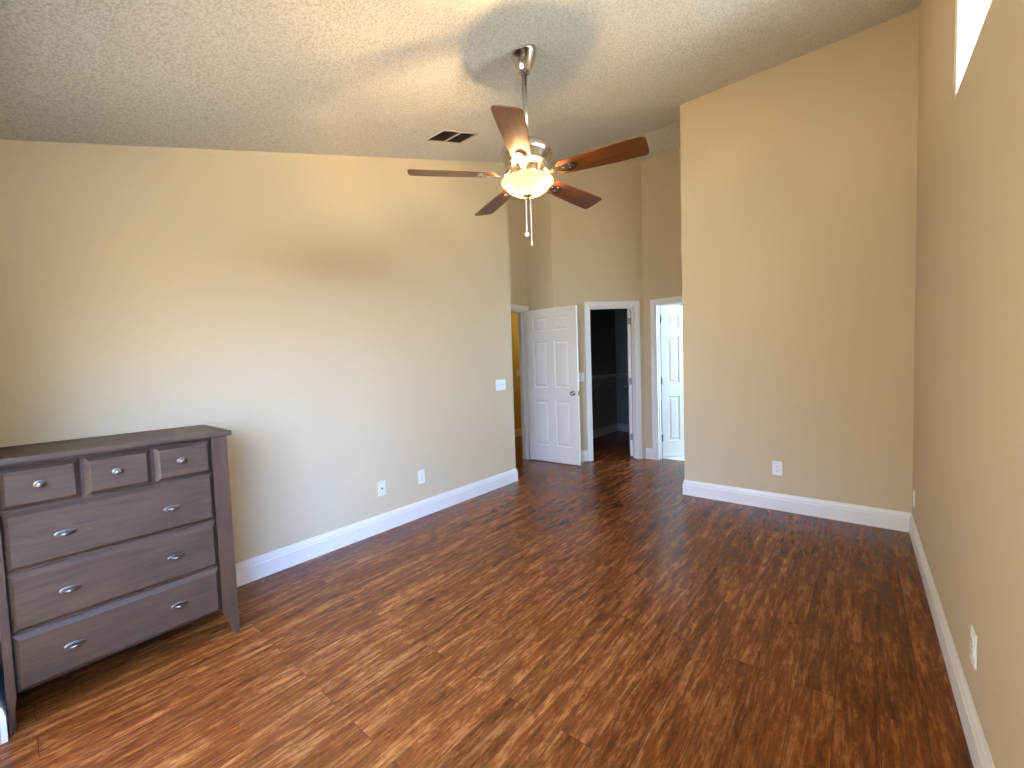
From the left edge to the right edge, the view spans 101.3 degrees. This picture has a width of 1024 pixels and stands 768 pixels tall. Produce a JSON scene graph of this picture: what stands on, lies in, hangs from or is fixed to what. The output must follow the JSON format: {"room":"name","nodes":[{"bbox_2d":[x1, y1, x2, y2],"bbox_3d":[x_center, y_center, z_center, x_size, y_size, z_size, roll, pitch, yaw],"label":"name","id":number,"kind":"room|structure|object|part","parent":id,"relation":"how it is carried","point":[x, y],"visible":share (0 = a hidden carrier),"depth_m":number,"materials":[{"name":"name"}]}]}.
{"room":"bedroom","nodes":[
{"label":"bedroom","id":0,"kind":"room"},
{"bbox_2d":[0,140,515,643],"bbox_3d":[-1.383,-0.578,3.398,0.500,3.572,3.707,0,4,40],"label":"wall","id":1,"kind":"structure","parent":0,"point":[347,319],"depth_m":2.77,"materials":[{"name":"beige paint"}]},
{"bbox_2d":[0,468,517,644],"bbox_3d":[-1.315,1.133,3.485,0.516,0.144,3.722,0,4,40],"label":"baseboard","id":2,"kind":"structure","parent":1,"relation":"attached to","point":[247,571],"depth_m":3.23,"materials":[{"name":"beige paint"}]},
{"bbox_2d":[378,480,385,496],"bbox_3d":[-1.053,0.848,3.406,0.016,0.118,0.071,0,4,40],"label":"cable jack plate","id":3,"kind":"object","parent":1,"relation":"attached to","point":[382,484],"visible":1,"depth_m":3.40,"materials":[{"name":"white plastic"}]},
{"bbox_2d":[418,469,424,483],"bbox_3d":[-0.801,0.821,3.716,0.009,0.118,0.071,0,4,40],"label":"wall outlet","id":4,"kind":"object","parent":1,"relation":"attached to","point":[421,474],"visible":1,"depth_m":3.71,"materials":[{"name":"white plastic"}]},
{"bbox_2d":[495,379,505,390],"bbox_3d":[-0.118,0.011,4.529,0.016,0.118,0.165,0,4,40],"label":"light switch","id":5,"kind":"object","parent":1,"relation":"attached to","point":[500,385],"visible":1,"depth_m":4.53,"materials":[{"name":"white plastic"}]},
{"bbox_2d":[0,0,921,173],"bbox_3d":[0.169,-1.981,2.680,4.110,1.700,5.065,0,4,40],"label":"ceiling","id":6,"kind":"structure","parent":0,"point":[367,78],"depth_m":2.09,"materials":[{"name":"white paint"}]},
{"bbox_2d":[425,129,478,143],"bbox_3d":[-0.466,-1.933,3.286,0.220,0.123,0.374,0,4,40],"label":"ceiling vent","id":7,"kind":"object","parent":6,"relation":"in","point":[445,135],"visible":1,"depth_m":3.27,"materials":[{"name":"beige"}]},
{"bbox_2d":[407,44,648,245],"bbox_3d":[0.107,-1.254,2.238,1.196,1.024,1.179,0,4,40],"label":"ceiling fan","id":8,"kind":"object","parent":6,"relation":"hanging from","point":[524,155],"visible":1,"depth_m":2.14,"materials":[{"name":"brown wood"}]},
{"bbox_3d":[-0.307,-1.089,2.176,0.455,0.006,0.132,-2,16,-8],"label":"blade","id":9,"kind":"part","parent":8,"relation":"part of","materials":[{"name":"brown wood"}]},
{"bbox_3d":[-0.093,-1.117,2.584,0.132,0.006,0.455,-18,9,-25],"label":"blade","id":10,"kind":"part","parent":8,"relation":"part of","materials":[{"name":"brown wood"}]},
{"bbox_3d":[0.015,-1.083,1.846,0.132,0.006,0.455,12,5,9],"label":"blade","id":11,"kind":"part","parent":8,"relation":"part of","materials":[{"name":"brown wood"}]},
{"bbox_3d":[0.083,-1.040,2.236,0.274,0.072,0.274,0,4,40],"label":"lamp shade","id":12,"kind":"part","parent":8,"relation":"part of","materials":[{"name":"white glass"}]},
{"bbox_3d":[0.102,-0.880,2.241,0.005,0.237,0.004,0,4,40],"label":"pull chain","id":13,"kind":"part","parent":8,"relation":"part of","materials":[{"name":"silver metal"}]},
{"bbox_3d":[0.362,-1.128,2.506,0.455,0.006,0.132,-5,-9,-44],"label":"blade","id":14,"kind":"part","parent":8,"relation":"part of","materials":[{"name":"brown wood"}]},
{"bbox_3d":[0.428,-1.107,2.050,0.455,0.006,0.132,0,-10,28],"label":"blade","id":15,"kind":"part","parent":8,"relation":"part of","materials":[{"name":"brown wood"}]},
{"bbox_2d":[0,431,973,767],"bbox_3d":[0.910,1.105,5.154,6.020,0.124,9.445,0,4,40],"label":"floor","id":16,"kind":"structure","parent":0,"point":[597,613],"depth_m":1.92,"materials":[{"name":"brown laminate"}]},
{"bbox_2d":[0,425,239,736],"bbox_3d":[-1.805,0.775,1.964,0.447,1.043,0.789,0,4,39],"label":"dresser","id":17,"kind":"object","parent":16,"relation":"on","point":[110,544],"visible":1,"depth_m":1.78,"materials":[{"name":"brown wood"}]},
{"bbox_3d":[-2.179,0.809,1.789,0.060,1.018,0.024,0,4,39],"label":"post","id":18,"kind":"part","parent":17,"relation":"part of","materials":[{"name":"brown wood"}]},
{"bbox_3d":[-1.909,0.810,1.572,0.060,1.018,0.024,0,4,39],"label":"post","id":19,"kind":"part","parent":17,"relation":"part of","materials":[{"name":"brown wood"}]},
{"bbox_3d":[-1.815,0.386,1.615,0.028,0.030,0.038,0,4,39],"label":"knob","id":20,"kind":"part","parent":17,"relation":"part of","materials":[{"name":"silver metal"}]},
{"bbox_3d":[-1.832,0.389,1.634,0.022,0.158,0.213,0,4,39],"label":"drawer","id":21,"kind":"part","parent":17,"relation":"part of","materials":[{"name":"brown wood"}]},
{"bbox_3d":[-1.773,0.594,1.669,0.028,0.027,0.066,0,4,39],"label":"handle","id":22,"kind":"part","parent":17,"relation":"part of","materials":[{"name":"silver metal"}]},
{"bbox_3d":[-1.766,0.824,1.680,0.028,0.027,0.066,0,4,39],"label":"handle","id":23,"kind":"part","parent":17,"relation":"part of","materials":[{"name":"silver metal"}]},
{"bbox_3d":[-1.758,1.053,1.692,0.028,0.027,0.066,0,4,39],"label":"handle","id":24,"kind":"part","parent":17,"relation":"part of","materials":[{"name":"silver metal"}]},
{"bbox_3d":[-1.684,0.578,1.820,0.022,0.223,0.665,0,4,39],"label":"drawer","id":25,"kind":"part","parent":17,"relation":"part of","materials":[{"name":"brown wood"}]},
{"bbox_3d":[-1.676,0.812,1.831,0.022,0.223,0.665,0,4,39],"label":"drawer","id":26,"kind":"part","parent":17,"relation":"part of","materials":[{"name":"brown wood"}]},
{"bbox_3d":[-1.668,1.044,1.843,0.022,0.217,0.665,0,4,39],"label":"drawer","id":27,"kind":"part","parent":17,"relation":"part of","materials":[{"name":"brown wood"}]},
{"bbox_3d":[-1.691,0.376,1.809,0.022,0.158,0.210,0,4,39],"label":"drawer","id":28,"kind":"part","parent":17,"relation":"part of","materials":[{"name":"brown wood"}]},
{"bbox_3d":[-1.676,0.372,1.788,0.028,0.030,0.038,0,4,39],"label":"knob","id":29,"kind":"part","parent":17,"relation":"part of","materials":[{"name":"silver metal"}]},
{"bbox_3d":[-1.560,0.574,1.934,0.028,0.027,0.066,0,4,39],"label":"handle","id":30,"kind":"part","parent":17,"relation":"part of","materials":[{"name":"silver metal"}]},
{"bbox_3d":[-1.552,0.803,1.945,0.028,0.027,0.066,0,4,39],"label":"handle","id":31,"kind":"part","parent":17,"relation":"part of","materials":[{"name":"silver metal"}]},
{"bbox_3d":[-1.545,1.033,1.957,0.028,0.027,0.066,0,4,39],"label":"handle","id":32,"kind":"part","parent":17,"relation":"part of","materials":[{"name":"silver metal"}]},
{"bbox_3d":[-1.538,0.359,1.960,0.028,0.030,0.038,0,4,39],"label":"knob","id":33,"kind":"part","parent":17,"relation":"part of","materials":[{"name":"silver metal"}]},
{"bbox_3d":[-1.550,0.362,1.985,0.022,0.158,0.214,0,4,39],"label":"drawer","id":34,"kind":"part","parent":17,"relation":"part of","materials":[{"name":"brown wood"}]},
{"bbox_3d":[-1.584,0.715,2.253,0.286,0.918,0.012,0,4,39],"label":"panel","id":35,"kind":"part","parent":17,"relation":"part of","materials":[{"name":"brown wood"}]},
{"bbox_3d":[-1.462,0.768,2.129,0.060,1.018,0.066,0,4,39],"label":"post","id":36,"kind":"part","parent":17,"relation":"part of","materials":[{"name":"brown wood"}]},
{"bbox_2d":[511,312,521,428],"bbox_3d":[0.655,-0.291,7.041,1.755,2.500,6.500,0,4,40],"label":"wall","id":37,"kind":"structure","parent":0,"point":[514,316],"depth_m":7.56,"materials":[{"name":"paint"}]},
{"bbox_2d":[515,428,521,436],"bbox_3d":[0.101,0.880,7.590,0.015,0.144,6.300,0,4,40],"label":"baseboard","id":38,"kind":"structure","parent":37,"relation":"attached to","point":[518,432],"depth_m":7.60,"materials":[{"name":"beige paint"}]},
{"bbox_2d":[507,196,529,445],"bbox_3d":[-0.173,-0.866,5.342,0.115,3.873,1.098,0,4,40],"label":"wall","id":39,"kind":"structure","parent":0,"point":[515,205],"depth_m":5.54,"materials":[{"name":"beige paint"}]},
{"bbox_2d":[510,304,530,459],"bbox_3d":[-0.067,0.016,5.466,0.132,2.092,0.873,0,4,40],"label":"trim","id":40,"kind":"structure","parent":39,"relation":"attached to","point":[520,310],"depth_m":5.74,"materials":[{"name":"beige paint"}]},
{"bbox_2d":[524,162,645,458],"bbox_3d":[0.994,-0.950,5.558,1.581,3.941,0.317,-2,3,8],"label":"wall","id":41,"kind":"structure","parent":0,"point":[577,255],"depth_m":5.46,"materials":[{"name":"beige paint"}]},
{"bbox_2d":[525,305,580,465],"bbox_3d":[0.528,0.023,5.495,0.783,2.012,0.169,0,4,37],"label":"door","id":42,"kind":"structure","parent":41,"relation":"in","point":[551,333],"depth_m":5.46,"materials":[{"name":"beige paint"}]},
{"bbox_2d":[579,373,583,381],"bbox_3d":[0.909,-0.091,5.512,0.072,0.118,0.016,-2,3,-3],"label":"light switch","id":43,"kind":"object","parent":41,"relation":"attached to","point":[581,375],"visible":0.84,"depth_m":5.51,"materials":[{"name":"white plastic"}]},
{"bbox_2d":[584,301,641,460],"bbox_3d":[1.335,-0.037,5.593,0.731,2.092,0.132,-2,3,-3],"label":"trim","id":44,"kind":"structure","parent":41,"relation":"attached to","point":[634,305],"depth_m":5.54,"materials":[{"name":"beige paint"}]},
{"bbox_2d":[581,448,652,461],"bbox_3d":[1.055,0.949,5.594,1.611,0.144,0.235,-2,3,8],"label":"baseboard","id":45,"kind":"structure","parent":41,"relation":"attached to","point":[649,452],"depth_m":5.56,"materials":[{"name":"beige paint"}]},
{"bbox_2d":[590,304,681,429],"bbox_3d":[1.655,-0.295,6.450,1.500,2.500,2.635,0,4,40],"label":"wall","id":46,"kind":"structure","parent":0,"point":[608,327],"depth_m":7.58,"materials":[{"name":"grey paint"}]},
{"bbox_2d":[592,374,627,389],"bbox_3d":[1.818,0.004,6.654,1.295,0.268,1.950,0,4,40],"label":"wire shelf","id":47,"kind":"object","parent":46,"relation":"attached to","point":[607,375],"visible":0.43,"depth_m":7.06,"materials":[{"name":"grey metal"}]},
{"bbox_2d":[593,423,628,438],"bbox_3d":[1.753,0.876,6.580,1.300,0.144,2.250,0,4,40],"label":"baseboard","id":48,"kind":"structure","parent":46,"relation":"attached to","point":[609,429],"depth_m":7.62,"materials":[{"name":"grey wood"}]},
{"bbox_2d":[624,309,632,455],"bbox_3d":[1.674,-0.038,5.962,0.169,2.012,0.596,-1,3,14],"label":"door","id":49,"kind":"structure","parent":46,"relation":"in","point":[629,386],"depth_m":5.70,"materials":[{"name":"beige paint"}]},
{"bbox_2d":[659,305,683,456],"bbox_3d":[2.274,-0.042,5.624,0.641,2.012,0.169,-3,3,-12],"label":"door","id":50,"kind":"structure","parent":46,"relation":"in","point":[671,316],"depth_m":5.58,"materials":[{"name":"beige paint"}]},
{"bbox_2d":[621,122,679,161],"bbox_3d":[1.989,-2.928,4.874,4.110,0.150,0.740,0,4,40],"label":"ceiling","id":51,"kind":"structure","parent":0,"point":[661,141],"depth_m":4.95,"materials":[{"name":"white paint"}]},
{"bbox_2d":[641,148,681,447],"bbox_3d":[2.150,-0.973,5.241,1.010,3.941,0.115,0,4,40],"label":"wall","id":52,"kind":"structure","parent":0,"point":[661,174],"depth_m":5.33,"materials":[{"name":"beige paint"}]},
{"bbox_2d":[650,296,681,459],"bbox_3d":[2.161,-0.049,5.293,0.776,2.092,0.132,0,4,40],"label":"trim","id":53,"kind":"structure","parent":52,"relation":"attached to","point":[654,303],"depth_m":5.47,"materials":[{"name":"beige paint"}]},
{"bbox_2d":[680,8,918,512],"bbox_3d":[2.680,-0.924,3.923,1.726,3.941,1.243,0,4,40],"label":"wall","id":54,"kind":"structure","parent":0,"point":[799,174],"depth_m":3.37,"materials":[{"name":"beige paint"}]},
{"bbox_2d":[772,461,781,475],"bbox_3d":[2.262,0.719,3.582,0.072,0.118,0.009,0,4,40],"label":"wall outlet","id":55,"kind":"object","parent":54,"relation":"attached to","point":[776,466],"visible":1,"depth_m":3.58,"materials":[{"name":"white plastic"}]},
{"bbox_2d":[683,479,910,531],"bbox_3d":[2.686,0.971,4.056,1.621,0.144,1.259,0,4,40],"label":"baseboard","id":56,"kind":"structure","parent":54,"relation":"attached to","point":[851,513],"depth_m":3.47,"materials":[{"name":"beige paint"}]},
{"bbox_2d":[912,0,1023,767],"bbox_3d":[1.558,-0.653,1.307,0.120,3.737,4.242,0,4,40],"label":"wall","id":57,"kind":"structure","parent":0,"point":[968,480],"depth_m":1.41,"materials":[{"name":"beige paint"}]},
{"bbox_2d":[913,489,914,507],"bbox_3d":[2.800,0.795,2.926,0.009,0.118,0.072,0,4,40],"label":"wall outlet","id":58,"kind":"object","parent":57,"relation":"attached to","point":[913,489],"visible":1,"depth_m":2.91,"materials":[{"name":"white plastic"}]},
{"bbox_2d":[909,513,994,767],"bbox_3d":[1.565,1.139,1.440,0.015,0.144,4.242,0,4,40],"label":"baseboard","id":59,"kind":"structure","parent":57,"relation":"attached to","point":[978,748],"depth_m":1.63,"materials":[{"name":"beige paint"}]},
{"bbox_2d":[955,0,991,96],"bbox_3d":[1.351,-1.516,1.044,0.115,0.729,1.805,0,4,40],"label":"window","id":60,"kind":"structure","parent":57,"relation":"in","point":[971,14],"depth_m":1.75,"materials":[{"name":"white glass"}]},
{"bbox_3d":[1.369,-1.523,1.028,0.004,0.703,1.765,0,4,40],"label":"pane","id":61,"kind":"part","parent":60,"relation":"part of","materials":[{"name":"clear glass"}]},
{"bbox_2d":[970,625,977,669],"bbox_3d":[1.541,0.878,1.404,0.009,0.118,0.072,0,4,40],"label":"wall outlet","id":62,"kind":"object","parent":57,"relation":"attached to","point":[973,636],"visible":1,"depth_m":1.39,"materials":[{"name":"white plastic"}]},
{"bbox_3d":[-1.130,0.134,0.737,3.529,2.400,0.150,0,4,40],"label":"wall","id":63,"kind":"structure","parent":0,"visible":0},
{"bbox_2d":[0,645,7,743],"bbox_3d":[-1.040,1.256,0.857,3.289,0.144,0.015,0,4,40],"label":"baseboard","id":64,"kind":"structure","parent":63,"relation":"attached to","point":[3,703],"depth_m":1.58,"materials":[{"name":"white paint"}]}
]}

